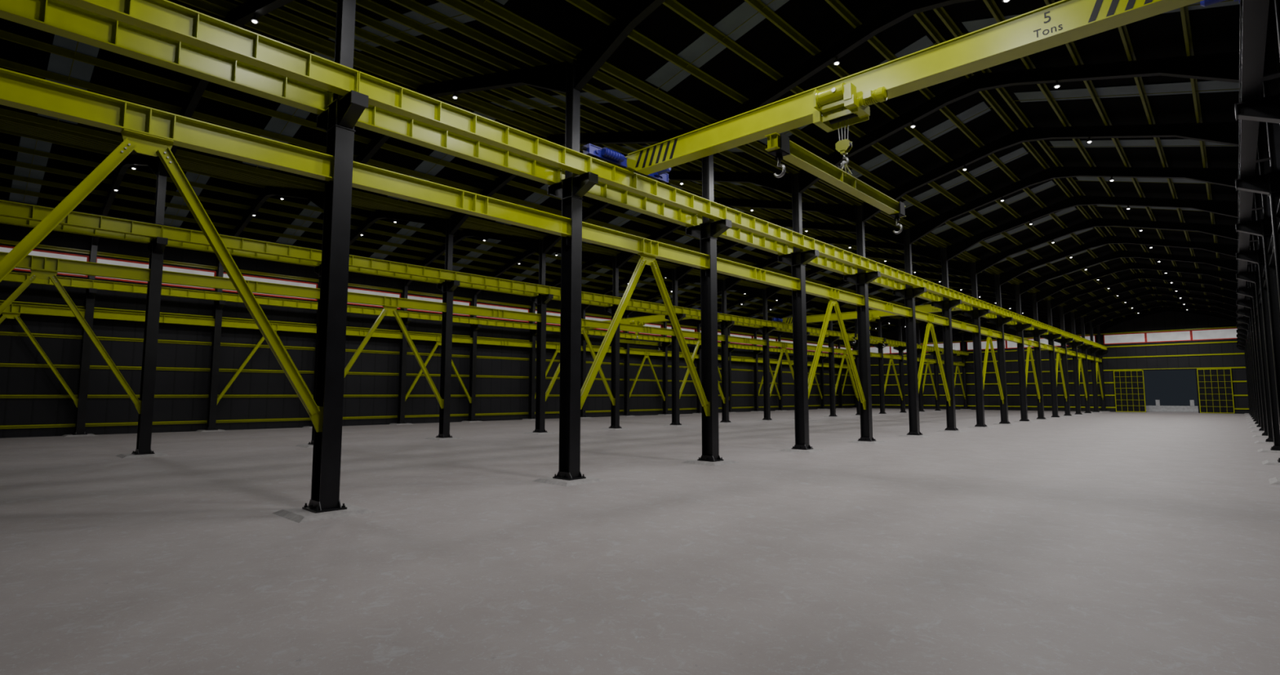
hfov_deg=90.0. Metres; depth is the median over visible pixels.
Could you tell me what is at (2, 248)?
window
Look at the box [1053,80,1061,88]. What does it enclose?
lamp
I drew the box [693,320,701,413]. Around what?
steel column
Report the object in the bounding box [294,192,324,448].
steel column
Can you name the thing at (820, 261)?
beam
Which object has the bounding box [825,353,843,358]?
beam
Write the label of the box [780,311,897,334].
rafter
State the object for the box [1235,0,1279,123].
steel column
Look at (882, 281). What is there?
beam
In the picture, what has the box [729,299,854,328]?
rafter
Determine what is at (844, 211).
rafter
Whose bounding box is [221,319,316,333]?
tie beam
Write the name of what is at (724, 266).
tie beam
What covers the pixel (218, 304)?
steel column
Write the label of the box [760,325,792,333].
beam
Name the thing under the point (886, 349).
window
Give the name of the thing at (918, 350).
steel column
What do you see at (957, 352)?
beam
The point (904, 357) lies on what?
tie beam
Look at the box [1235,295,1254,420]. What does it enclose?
steel column
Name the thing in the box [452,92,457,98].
lamp
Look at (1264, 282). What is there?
tie beam
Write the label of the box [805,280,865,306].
tie beam
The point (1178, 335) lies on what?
window
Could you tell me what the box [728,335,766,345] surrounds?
tie beam
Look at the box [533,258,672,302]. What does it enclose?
rafter
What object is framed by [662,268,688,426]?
steel column
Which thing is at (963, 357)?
steel column
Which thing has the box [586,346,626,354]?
tie beam
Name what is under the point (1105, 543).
floor
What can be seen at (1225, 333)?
window
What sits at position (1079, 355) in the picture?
tie beam
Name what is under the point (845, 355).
brace
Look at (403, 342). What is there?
steel column
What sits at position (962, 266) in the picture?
rafter
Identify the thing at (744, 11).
skylights
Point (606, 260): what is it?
rafter
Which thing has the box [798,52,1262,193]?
rafter
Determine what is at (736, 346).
beam
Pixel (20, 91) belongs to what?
tie beam
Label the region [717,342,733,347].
beam
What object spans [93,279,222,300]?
beam
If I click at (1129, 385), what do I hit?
door
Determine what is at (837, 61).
lamp
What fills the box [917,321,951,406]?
brace
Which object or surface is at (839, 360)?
steel column
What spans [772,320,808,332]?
beam
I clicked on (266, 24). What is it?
roof
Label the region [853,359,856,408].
steel column
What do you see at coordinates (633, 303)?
beam
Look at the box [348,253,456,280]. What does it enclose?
beam
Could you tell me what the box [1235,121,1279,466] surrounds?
steel column
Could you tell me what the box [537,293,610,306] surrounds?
beam
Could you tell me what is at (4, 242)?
wall girts
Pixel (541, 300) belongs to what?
steel column
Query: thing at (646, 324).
window
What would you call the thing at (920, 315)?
tie beam
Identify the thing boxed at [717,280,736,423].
steel column
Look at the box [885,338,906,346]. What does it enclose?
beam
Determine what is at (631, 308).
beam
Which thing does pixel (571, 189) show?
steel column
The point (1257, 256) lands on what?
steel column
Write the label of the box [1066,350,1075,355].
tie beam
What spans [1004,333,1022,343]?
tie beam
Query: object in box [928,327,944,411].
steel column
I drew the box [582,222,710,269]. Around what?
tie beam
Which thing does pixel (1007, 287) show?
rafter
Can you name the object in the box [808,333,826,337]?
beam
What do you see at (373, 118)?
beam
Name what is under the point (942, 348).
beam
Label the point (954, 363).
tie beam
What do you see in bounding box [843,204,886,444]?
steel column
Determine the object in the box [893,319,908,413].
steel column
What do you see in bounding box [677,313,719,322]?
beam
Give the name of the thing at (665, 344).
steel column
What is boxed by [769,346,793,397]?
brace
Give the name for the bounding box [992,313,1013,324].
beam
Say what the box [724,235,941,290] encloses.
rafter
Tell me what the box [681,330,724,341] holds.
tie beam
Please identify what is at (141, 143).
brace
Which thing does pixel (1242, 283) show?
beam
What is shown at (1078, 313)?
rafter
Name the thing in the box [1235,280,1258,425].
steel column
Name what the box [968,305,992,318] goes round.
beam
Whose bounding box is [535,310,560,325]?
window
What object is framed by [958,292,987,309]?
beam
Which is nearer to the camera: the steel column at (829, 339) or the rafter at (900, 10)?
the rafter at (900, 10)
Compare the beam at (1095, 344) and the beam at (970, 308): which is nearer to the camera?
the beam at (970, 308)
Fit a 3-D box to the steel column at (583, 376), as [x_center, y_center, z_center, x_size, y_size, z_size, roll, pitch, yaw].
[-5.368,2.035,60.886,1.512,11.150,1.360,-5,-7,43]
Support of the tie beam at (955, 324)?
attached to the steel column at (945, 304)
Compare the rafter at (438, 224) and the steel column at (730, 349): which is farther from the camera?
the steel column at (730, 349)
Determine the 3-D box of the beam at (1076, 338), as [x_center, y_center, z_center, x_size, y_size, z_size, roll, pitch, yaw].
[45.589,0.016,66.992,0.280,0.515,5.988,-5,-7,43]
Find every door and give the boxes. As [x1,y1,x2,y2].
[1113,370,1146,412]
[1196,368,1234,413]
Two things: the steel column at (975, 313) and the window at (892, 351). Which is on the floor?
the steel column at (975, 313)
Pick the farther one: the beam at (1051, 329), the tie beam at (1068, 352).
the tie beam at (1068, 352)
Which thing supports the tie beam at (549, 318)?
attached to the steel column at (541, 300)
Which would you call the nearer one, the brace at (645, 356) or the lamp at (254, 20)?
the lamp at (254, 20)
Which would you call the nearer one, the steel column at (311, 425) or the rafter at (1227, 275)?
the steel column at (311, 425)
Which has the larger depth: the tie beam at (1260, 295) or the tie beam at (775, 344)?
the tie beam at (775, 344)
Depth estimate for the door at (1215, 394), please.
75.01 m
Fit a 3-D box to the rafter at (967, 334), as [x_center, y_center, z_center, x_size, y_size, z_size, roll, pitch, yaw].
[53.431,-1.747,88.610,16.080,2.960,0.220,-5,-7,43]
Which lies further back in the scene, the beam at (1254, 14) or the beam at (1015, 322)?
the beam at (1015, 322)
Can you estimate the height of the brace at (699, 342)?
4.838 m
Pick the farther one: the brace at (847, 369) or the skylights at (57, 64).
the brace at (847, 369)
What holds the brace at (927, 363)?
attached to the steel column at (934, 353)
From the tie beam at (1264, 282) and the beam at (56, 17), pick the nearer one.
the beam at (56, 17)
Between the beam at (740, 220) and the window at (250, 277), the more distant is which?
the window at (250, 277)
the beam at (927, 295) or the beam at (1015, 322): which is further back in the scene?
the beam at (1015, 322)
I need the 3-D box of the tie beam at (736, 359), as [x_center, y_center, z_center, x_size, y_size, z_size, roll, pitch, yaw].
[12.949,2.814,80.732,0.260,0.440,5.976,-5,-7,43]
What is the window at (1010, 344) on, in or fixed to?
in the wall at (1166, 320)
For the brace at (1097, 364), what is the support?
attached to the steel column at (1100, 353)
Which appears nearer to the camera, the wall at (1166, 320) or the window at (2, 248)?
the window at (2, 248)
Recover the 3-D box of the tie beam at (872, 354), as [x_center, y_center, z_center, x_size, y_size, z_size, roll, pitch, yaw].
[24.967,1.824,69.617,0.260,0.440,5.976,-5,-7,43]
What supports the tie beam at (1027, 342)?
attached to the steel column at (1019, 327)
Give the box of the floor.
[0,408,1279,674]
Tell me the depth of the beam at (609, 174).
18.46 m
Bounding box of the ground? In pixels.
[1146,411,1198,413]
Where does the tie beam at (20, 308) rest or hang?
attached to the steel column
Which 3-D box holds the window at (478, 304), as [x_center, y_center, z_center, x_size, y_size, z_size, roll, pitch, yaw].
[-11.877,-2.129,54.995,0.070,1.200,5.750,-5,-7,43]
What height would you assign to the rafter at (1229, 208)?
2.616 m
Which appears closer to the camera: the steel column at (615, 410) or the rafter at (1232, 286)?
the steel column at (615, 410)
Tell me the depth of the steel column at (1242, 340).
64.44 m
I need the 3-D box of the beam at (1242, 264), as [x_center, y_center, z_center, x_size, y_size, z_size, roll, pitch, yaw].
[26.206,-3.472,27.831,0.280,0.515,5.988,-5,-7,43]
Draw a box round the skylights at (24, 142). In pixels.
[8,136,884,330]
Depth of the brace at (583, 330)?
39.34 m
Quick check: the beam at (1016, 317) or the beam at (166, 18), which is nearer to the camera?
the beam at (166, 18)
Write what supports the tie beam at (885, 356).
attached to the steel column at (879, 345)
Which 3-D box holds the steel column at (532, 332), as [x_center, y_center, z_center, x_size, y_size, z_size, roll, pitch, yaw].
[-9.451,1.645,56.507,1.512,11.150,1.360,-5,-7,43]
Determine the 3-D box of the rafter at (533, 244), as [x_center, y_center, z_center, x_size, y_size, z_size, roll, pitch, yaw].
[-11.663,-5.828,42.794,16.080,2.960,0.220,-5,-7,43]
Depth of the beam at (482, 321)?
54.06 m
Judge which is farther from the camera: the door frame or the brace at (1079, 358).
the door frame
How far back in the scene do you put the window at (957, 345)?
95.05 m
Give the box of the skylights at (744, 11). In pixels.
[495,0,1239,279]
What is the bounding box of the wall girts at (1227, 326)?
[870,326,1248,409]
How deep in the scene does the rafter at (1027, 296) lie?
59.85 m
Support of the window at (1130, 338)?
in the wall at (1166, 320)
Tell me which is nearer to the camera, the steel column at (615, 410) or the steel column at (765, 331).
the steel column at (615, 410)
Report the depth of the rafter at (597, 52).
16.34 m
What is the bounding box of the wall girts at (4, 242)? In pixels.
[0,239,855,429]
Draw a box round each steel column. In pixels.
[62,235,97,436]
[115,156,168,458]
[195,259,225,431]
[272,0,375,523]
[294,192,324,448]
[302,311,317,428]
[389,279,413,425]
[425,217,462,439]
[461,288,483,422]
[522,301,536,420]
[524,239,555,434]
[531,58,605,486]
[580,303,591,417]
[601,255,629,430]
[619,310,635,416]
[660,321,671,415]
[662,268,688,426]
[682,154,739,466]
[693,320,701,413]
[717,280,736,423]
[728,326,737,413]
[753,327,761,412]
[755,288,778,421]
[777,172,825,453]
[777,330,785,411]
[817,351,827,409]
[823,311,841,417]
[835,339,846,408]
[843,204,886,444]
[848,309,860,416]
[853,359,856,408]
[872,316,890,414]
[893,228,932,437]
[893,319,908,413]
[916,323,928,412]
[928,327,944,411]
[930,247,967,432]
[956,333,970,409]
[961,262,994,428]
[986,274,1016,425]
[1007,284,1035,422]
[1025,293,1051,420]
[1040,300,1063,418]
[1053,306,1075,417]
[1066,311,1087,415]
[1076,316,1095,413]
[1086,321,1103,413]
[1094,324,1111,412]
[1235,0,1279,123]
[1235,47,1279,484]
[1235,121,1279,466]
[1235,168,1279,453]
[1235,202,1273,444]
[1235,234,1268,437]
[1235,245,1264,432]
[1235,261,1261,428]
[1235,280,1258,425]
[1235,286,1256,422]
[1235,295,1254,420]
[1235,306,1253,418]
[1236,315,1252,417]
[1236,316,1250,415]
[1236,323,1249,413]
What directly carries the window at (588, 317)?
in the wall at (13, 348)
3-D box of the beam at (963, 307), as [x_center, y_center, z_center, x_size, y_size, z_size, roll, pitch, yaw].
[20.213,-2.252,41.529,0.280,0.515,5.988,-5,-7,43]
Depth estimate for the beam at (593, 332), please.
62.21 m
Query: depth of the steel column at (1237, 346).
73.25 m
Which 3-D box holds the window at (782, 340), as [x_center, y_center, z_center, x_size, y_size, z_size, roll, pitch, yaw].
[20.785,0.991,90.030,0.070,1.200,5.750,-5,-7,43]
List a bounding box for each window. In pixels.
[0,244,88,277]
[95,257,216,290]
[222,271,317,301]
[346,287,400,309]
[407,294,470,316]
[476,302,528,322]
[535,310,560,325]
[585,315,622,332]
[624,323,661,336]
[662,324,695,339]
[729,333,751,345]
[752,336,776,347]
[777,338,793,349]
[807,342,817,351]
[822,344,836,353]
[836,346,853,355]
[870,346,890,354]
[890,346,906,353]
[927,342,960,351]
[966,340,1006,350]
[1006,337,1048,348]
[1053,335,1095,346]
[1103,332,1146,344]
[1145,330,1191,342]
[1191,328,1237,340]
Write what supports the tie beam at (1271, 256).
attached to the steel column at (1268, 184)
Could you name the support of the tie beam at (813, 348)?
attached to the steel column
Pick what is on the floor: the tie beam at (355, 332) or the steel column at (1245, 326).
the steel column at (1245, 326)
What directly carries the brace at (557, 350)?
attached to the steel column at (583, 376)
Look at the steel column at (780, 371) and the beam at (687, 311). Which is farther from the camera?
the steel column at (780, 371)
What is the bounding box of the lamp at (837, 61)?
[833,57,839,65]
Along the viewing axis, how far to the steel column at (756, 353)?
82.68 m
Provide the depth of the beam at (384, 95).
13.98 m
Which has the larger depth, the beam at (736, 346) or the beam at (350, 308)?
the beam at (736, 346)
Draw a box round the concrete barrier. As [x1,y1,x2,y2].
[1146,400,1198,412]
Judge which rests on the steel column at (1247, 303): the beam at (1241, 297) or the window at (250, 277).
the beam at (1241, 297)
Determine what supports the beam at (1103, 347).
on the steel column at (1092, 350)
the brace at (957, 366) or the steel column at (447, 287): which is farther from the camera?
the brace at (957, 366)
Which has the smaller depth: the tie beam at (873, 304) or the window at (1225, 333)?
the tie beam at (873, 304)
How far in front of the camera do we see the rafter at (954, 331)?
83.15 m
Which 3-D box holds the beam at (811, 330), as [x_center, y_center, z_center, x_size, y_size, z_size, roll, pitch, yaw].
[17.241,-0.554,60.590,0.280,0.515,5.988,-5,-7,43]
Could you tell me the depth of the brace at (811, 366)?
94.74 m
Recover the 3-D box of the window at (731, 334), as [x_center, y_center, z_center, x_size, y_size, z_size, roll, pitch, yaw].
[12.619,0.211,81.272,0.070,1.200,5.750,-5,-7,43]
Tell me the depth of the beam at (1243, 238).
23.89 m
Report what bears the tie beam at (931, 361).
attached to the steel column at (934, 353)
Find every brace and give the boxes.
[0,128,323,432]
[0,268,142,413]
[0,311,78,407]
[217,329,313,404]
[344,305,444,408]
[404,341,471,403]
[534,349,559,399]
[545,325,615,405]
[580,253,710,416]
[629,355,665,400]
[679,338,725,403]
[758,365,780,399]
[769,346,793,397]
[808,297,866,409]
[808,366,822,399]
[835,353,858,401]
[841,368,856,396]
[884,358,902,400]
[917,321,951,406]
[922,362,937,399]
[954,365,965,399]
[982,335,1004,404]
[1025,345,1040,402]
[1055,351,1066,401]
[1078,357,1087,400]
[1095,361,1103,397]
[1272,249,1279,329]
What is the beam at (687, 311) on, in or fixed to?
on the steel column at (675, 344)
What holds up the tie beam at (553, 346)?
attached to the steel column at (532, 332)
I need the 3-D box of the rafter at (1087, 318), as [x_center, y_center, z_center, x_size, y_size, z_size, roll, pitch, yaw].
[56.312,-3.266,69.619,13.430,2.616,0.220,-5,-7,43]
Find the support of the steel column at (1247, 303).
on the floor
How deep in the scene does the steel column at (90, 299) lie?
34.37 m
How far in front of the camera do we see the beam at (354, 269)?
31.00 m
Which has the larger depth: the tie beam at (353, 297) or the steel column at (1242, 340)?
the steel column at (1242, 340)
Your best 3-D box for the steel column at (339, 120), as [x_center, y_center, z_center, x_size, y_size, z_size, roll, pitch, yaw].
[-5.885,-2.281,12.431,1.664,11.150,1.360,-5,-7,43]
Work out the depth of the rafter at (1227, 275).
51.89 m
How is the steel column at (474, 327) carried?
on the floor
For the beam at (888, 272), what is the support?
on the steel column at (861, 279)
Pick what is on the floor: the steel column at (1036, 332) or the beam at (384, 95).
the steel column at (1036, 332)
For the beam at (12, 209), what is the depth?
21.83 m
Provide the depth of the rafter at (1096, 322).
74.05 m
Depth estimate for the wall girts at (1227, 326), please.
82.32 m
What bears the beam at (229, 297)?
on the steel column at (218, 304)
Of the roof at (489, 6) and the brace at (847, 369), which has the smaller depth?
the roof at (489, 6)
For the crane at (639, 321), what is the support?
on the beam at (548, 328)
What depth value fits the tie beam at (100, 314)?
37.02 m
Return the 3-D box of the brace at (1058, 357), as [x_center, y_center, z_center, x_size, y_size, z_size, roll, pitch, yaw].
[41.067,3.854,62.646,0.240,4.838,5.980,-5,-7,43]
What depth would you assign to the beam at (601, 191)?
19.82 m
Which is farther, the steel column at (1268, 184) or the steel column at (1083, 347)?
the steel column at (1083, 347)
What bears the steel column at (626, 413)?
on the floor
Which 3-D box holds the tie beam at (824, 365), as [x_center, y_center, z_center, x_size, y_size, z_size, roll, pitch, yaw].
[29.280,4.374,98.250,0.260,0.440,5.976,-5,-7,43]
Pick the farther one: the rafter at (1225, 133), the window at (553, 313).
the window at (553, 313)
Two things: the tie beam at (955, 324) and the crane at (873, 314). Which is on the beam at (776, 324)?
the crane at (873, 314)
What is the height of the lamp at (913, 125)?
0.205 m
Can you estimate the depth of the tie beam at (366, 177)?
14.34 m
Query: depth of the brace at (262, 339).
40.13 m
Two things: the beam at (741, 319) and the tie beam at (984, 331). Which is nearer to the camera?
the tie beam at (984, 331)
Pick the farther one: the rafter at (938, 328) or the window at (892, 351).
the window at (892, 351)
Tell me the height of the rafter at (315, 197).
2.960 m
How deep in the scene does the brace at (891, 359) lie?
74.15 m
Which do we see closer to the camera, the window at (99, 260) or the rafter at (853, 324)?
the window at (99, 260)
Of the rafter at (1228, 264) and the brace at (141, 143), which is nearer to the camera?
the brace at (141, 143)
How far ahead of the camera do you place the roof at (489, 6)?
22.08 m
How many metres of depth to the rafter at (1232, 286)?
56.30 m
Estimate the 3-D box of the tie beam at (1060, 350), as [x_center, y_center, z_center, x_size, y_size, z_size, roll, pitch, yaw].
[41.067,1.224,62.880,0.260,0.440,5.976,-5,-7,43]
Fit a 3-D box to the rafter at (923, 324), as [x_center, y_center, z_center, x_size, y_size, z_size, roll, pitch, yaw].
[41.182,-2.917,75.472,16.080,2.960,0.220,-5,-7,43]
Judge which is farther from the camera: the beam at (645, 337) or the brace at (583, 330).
the beam at (645, 337)
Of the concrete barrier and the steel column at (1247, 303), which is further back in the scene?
the concrete barrier
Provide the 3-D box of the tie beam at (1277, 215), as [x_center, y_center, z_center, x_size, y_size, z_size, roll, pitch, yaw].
[14.398,-3.117,14.147,0.260,0.440,5.976,-5,-7,43]
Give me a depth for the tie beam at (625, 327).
43.27 m
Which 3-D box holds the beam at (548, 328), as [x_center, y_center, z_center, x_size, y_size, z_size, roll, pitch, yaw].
[-7.025,-0.734,58.568,0.280,0.515,5.988,-5,-7,43]
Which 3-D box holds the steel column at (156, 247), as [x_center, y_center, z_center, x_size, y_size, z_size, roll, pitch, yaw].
[-17.903,-1.291,23.546,1.664,11.150,1.360,-5,-7,43]
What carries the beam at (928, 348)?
on the steel column at (918, 350)
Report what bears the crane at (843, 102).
on the beam at (609, 174)
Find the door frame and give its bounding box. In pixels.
[1142,368,1199,413]
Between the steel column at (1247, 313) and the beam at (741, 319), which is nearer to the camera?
the steel column at (1247, 313)
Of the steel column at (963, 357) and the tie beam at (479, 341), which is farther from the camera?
the steel column at (963, 357)
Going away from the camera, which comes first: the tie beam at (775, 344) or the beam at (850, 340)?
the tie beam at (775, 344)
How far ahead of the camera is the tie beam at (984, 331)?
45.51 m
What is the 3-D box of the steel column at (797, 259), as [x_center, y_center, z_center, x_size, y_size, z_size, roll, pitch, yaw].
[6.363,-1.111,25.569,1.664,11.150,1.360,-5,-7,43]
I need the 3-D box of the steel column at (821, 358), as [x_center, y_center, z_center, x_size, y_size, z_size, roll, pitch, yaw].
[27.294,5.156,95.921,1.512,11.150,1.360,-5,-7,43]
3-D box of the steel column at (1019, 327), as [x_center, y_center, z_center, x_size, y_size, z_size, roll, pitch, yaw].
[30.860,1.230,51.845,1.664,11.150,1.360,-5,-7,43]
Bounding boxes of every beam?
[0,0,333,115]
[0,67,333,181]
[0,199,162,238]
[0,216,152,243]
[0,251,151,281]
[0,302,85,317]
[2,271,93,288]
[57,0,358,96]
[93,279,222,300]
[93,310,214,326]
[161,224,321,262]
[161,270,319,299]
[165,240,321,266]
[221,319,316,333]
[222,292,317,310]
[332,95,560,185]
[346,305,408,318]
[346,328,403,338]
[347,292,446,312]
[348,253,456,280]
[348,266,443,284]
[351,160,571,237]
[357,71,591,174]
[408,311,479,324]
[408,333,472,343]
[443,280,537,297]
[453,303,541,322]
[454,271,550,294]
[476,338,532,347]
[479,318,537,329]
[535,342,582,351]
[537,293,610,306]
[546,315,610,328]
[546,324,588,334]
[548,285,622,305]
[560,168,697,226]
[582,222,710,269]
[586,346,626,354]
[588,328,631,338]
[591,156,726,220]
[610,304,668,315]
[619,323,675,336]
[626,298,683,314]
[629,349,665,356]
[631,333,670,342]
[667,352,699,358]
[669,337,701,345]
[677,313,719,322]
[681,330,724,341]
[683,306,732,320]
[697,214,787,255]
[716,257,800,291]
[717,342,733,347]
[719,320,760,328]
[725,206,814,250]
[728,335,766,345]
[730,314,773,327]
[731,357,755,362]
[733,343,759,350]
[757,359,777,364]
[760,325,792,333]
[760,346,784,352]
[768,340,793,348]
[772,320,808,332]
[782,360,793,364]
[784,349,793,353]
[787,244,852,275]
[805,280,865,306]
[807,326,837,336]
[807,345,832,352]
[807,351,826,356]
[807,362,822,366]
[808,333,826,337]
[814,239,876,271]
[823,364,839,368]
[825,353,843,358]
[826,335,853,341]
[834,347,857,355]
[837,331,857,339]
[852,266,900,289]
[868,297,912,317]
[869,339,886,343]
[870,351,881,357]
[876,262,923,287]
[883,353,902,359]
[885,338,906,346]
[900,282,937,302]
[903,355,919,361]
[915,309,949,325]
[916,343,923,349]
[923,279,959,299]
[924,358,937,363]
[926,345,941,351]
[937,294,968,311]
[941,347,955,353]
[951,319,978,333]
[953,361,964,366]
[955,350,968,355]
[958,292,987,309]
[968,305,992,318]
[980,326,1002,338]
[986,302,1010,317]
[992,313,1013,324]
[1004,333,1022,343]
[1010,311,1030,324]
[1013,320,1030,330]
[1023,338,1039,347]
[1029,318,1045,329]
[1040,342,1053,351]
[1045,324,1059,333]
[1054,346,1065,353]
[1059,329,1071,337]
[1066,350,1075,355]
[1071,333,1082,342]
[1077,352,1085,358]
[1082,337,1091,345]
[1086,355,1094,360]
[1091,341,1099,347]
[1095,357,1102,362]
[1099,344,1106,350]
[1237,242,1247,272]
[1237,264,1245,288]
[1237,282,1244,300]
[1237,297,1244,310]
[1238,83,1259,177]
[1238,163,1253,222]
[1238,213,1249,252]
[1239,0,1269,102]
[1258,288,1262,304]
[1262,266,1266,288]
[1267,232,1275,266]
[1275,200,1279,232]
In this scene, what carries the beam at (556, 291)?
on the steel column at (541, 300)
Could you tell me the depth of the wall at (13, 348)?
41.06 m
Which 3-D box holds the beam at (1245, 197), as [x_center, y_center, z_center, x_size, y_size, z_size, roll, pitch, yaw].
[18.041,-4.252,19.072,0.280,0.515,5.988,-5,-7,43]
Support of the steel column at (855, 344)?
on the floor
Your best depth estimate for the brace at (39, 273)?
21.90 m
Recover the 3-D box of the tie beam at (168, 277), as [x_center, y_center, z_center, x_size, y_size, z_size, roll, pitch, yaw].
[-15.861,-2.077,25.823,0.260,0.440,5.976,-5,-7,43]
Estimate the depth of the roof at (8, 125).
33.83 m
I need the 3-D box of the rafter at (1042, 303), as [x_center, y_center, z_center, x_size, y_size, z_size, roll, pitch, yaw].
[33.017,-3.698,66.714,16.080,2.960,0.220,-5,-7,43]
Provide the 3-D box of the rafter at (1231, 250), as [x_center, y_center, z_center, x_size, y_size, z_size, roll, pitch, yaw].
[31.815,-5.606,43.343,13.430,2.616,0.220,-5,-7,43]
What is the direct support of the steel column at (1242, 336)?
on the floor
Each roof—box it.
[0,0,1092,333]
[0,115,960,334]
[466,0,1239,321]
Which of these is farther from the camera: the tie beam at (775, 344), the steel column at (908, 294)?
the tie beam at (775, 344)
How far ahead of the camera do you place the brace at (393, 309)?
30.41 m
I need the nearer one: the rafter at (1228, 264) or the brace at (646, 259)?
the brace at (646, 259)
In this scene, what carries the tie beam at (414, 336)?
attached to the steel column at (403, 342)
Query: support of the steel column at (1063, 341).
on the floor
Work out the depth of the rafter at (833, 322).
89.86 m
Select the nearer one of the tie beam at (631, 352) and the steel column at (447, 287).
the steel column at (447, 287)
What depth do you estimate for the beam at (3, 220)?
22.65 m
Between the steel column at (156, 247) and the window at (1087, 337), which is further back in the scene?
the window at (1087, 337)
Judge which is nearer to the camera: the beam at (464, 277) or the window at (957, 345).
the beam at (464, 277)
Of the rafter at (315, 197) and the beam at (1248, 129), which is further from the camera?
the rafter at (315, 197)
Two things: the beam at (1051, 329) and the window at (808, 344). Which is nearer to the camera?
the beam at (1051, 329)
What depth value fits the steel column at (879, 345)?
71.59 m
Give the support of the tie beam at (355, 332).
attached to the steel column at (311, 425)
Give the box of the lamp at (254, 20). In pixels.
[250,14,258,23]
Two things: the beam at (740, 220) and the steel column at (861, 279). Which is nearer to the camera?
the beam at (740, 220)
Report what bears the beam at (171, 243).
on the steel column at (317, 268)
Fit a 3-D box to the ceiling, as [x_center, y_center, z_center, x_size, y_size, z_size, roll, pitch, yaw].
[15.715,-5.795,50.149,47.750,2.312,108.900,-5,-7,43]
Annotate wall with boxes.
[0,222,855,438]
[853,306,1248,413]
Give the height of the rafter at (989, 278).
2.960 m
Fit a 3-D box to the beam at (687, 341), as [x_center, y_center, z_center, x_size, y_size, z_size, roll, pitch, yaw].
[5.223,0.436,71.706,0.280,0.515,5.988,-5,-7,43]
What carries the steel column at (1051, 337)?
on the floor
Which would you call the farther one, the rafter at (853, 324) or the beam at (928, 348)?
the rafter at (853, 324)
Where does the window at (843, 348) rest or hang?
in the wall at (13, 348)
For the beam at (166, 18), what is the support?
on the steel column
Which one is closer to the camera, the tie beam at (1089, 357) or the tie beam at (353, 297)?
the tie beam at (353, 297)
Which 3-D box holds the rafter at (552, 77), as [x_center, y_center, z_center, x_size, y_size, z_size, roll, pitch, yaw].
[-7.811,-7.598,22.920,16.080,2.960,0.220,-5,-7,43]
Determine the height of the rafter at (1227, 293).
2.616 m
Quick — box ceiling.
[0,0,1279,333]
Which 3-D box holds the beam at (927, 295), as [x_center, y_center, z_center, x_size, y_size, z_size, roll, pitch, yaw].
[16.131,-2.642,37.150,0.280,0.515,5.988,-5,-7,43]
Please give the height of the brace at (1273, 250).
4.838 m
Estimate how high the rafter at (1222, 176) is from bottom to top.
2.616 m
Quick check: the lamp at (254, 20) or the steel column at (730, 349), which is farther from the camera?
the steel column at (730, 349)
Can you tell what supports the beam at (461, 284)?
on the steel column at (541, 300)
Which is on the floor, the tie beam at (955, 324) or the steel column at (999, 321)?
the steel column at (999, 321)
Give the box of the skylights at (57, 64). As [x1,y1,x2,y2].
[37,1,1013,316]
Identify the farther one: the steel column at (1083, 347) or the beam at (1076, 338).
the steel column at (1083, 347)
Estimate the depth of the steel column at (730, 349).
78.26 m
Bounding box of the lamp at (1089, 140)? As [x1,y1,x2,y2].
[1086,137,1092,142]
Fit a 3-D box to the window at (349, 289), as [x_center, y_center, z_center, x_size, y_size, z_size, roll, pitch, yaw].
[-20.043,-2.909,46.237,0.070,1.200,5.750,-5,-7,43]
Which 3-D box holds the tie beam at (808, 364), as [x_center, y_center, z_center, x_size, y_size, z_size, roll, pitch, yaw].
[25.197,3.984,93.870,0.260,0.440,5.976,-5,-7,43]
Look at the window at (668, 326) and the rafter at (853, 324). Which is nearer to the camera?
the window at (668, 326)
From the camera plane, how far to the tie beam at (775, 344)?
56.05 m
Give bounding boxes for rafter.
[92,154,158,245]
[230,186,324,236]
[349,209,448,245]
[353,61,570,164]
[405,228,540,286]
[475,246,613,295]
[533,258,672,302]
[573,0,665,91]
[583,270,721,309]
[616,197,856,268]
[675,218,903,280]
[712,0,974,124]
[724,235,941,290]
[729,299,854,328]
[765,249,970,298]
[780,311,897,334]
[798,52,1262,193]
[805,262,995,303]
[814,320,916,329]
[831,271,1015,311]
[833,320,930,332]
[840,321,942,342]
[862,121,1239,222]
[868,280,1032,310]
[880,288,1047,322]
[909,166,1238,244]
[919,300,1071,329]
[935,306,1080,333]
[946,195,1238,261]
[951,310,1089,335]
[963,315,1097,338]
[975,217,1238,274]
[999,235,1237,285]
[1019,249,1237,294]
[1035,262,1237,302]
[1050,272,1237,308]
[1062,281,1237,314]
[1074,288,1237,319]
[1084,295,1237,324]
[1092,301,1237,328]
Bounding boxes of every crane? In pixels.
[581,0,1239,234]
[584,308,720,351]
[771,304,958,346]
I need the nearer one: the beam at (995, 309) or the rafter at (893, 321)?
the beam at (995, 309)
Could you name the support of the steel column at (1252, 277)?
on the floor
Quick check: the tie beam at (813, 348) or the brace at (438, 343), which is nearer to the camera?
the brace at (438, 343)
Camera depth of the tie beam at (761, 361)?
85.63 m
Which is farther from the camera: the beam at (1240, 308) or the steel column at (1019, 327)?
the steel column at (1019, 327)
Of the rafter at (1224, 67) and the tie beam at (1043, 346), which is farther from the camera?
the tie beam at (1043, 346)
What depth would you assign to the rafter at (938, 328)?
78.94 m
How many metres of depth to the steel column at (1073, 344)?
69.25 m
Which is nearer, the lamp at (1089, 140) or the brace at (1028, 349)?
the lamp at (1089, 140)
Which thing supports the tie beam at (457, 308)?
attached to the steel column at (447, 287)
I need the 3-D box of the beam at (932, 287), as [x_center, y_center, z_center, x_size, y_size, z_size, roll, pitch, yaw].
[17.010,-2.714,36.337,0.280,0.515,5.988,-5,-7,43]
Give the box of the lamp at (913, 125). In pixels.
[910,121,915,127]
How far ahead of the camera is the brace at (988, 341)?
45.63 m

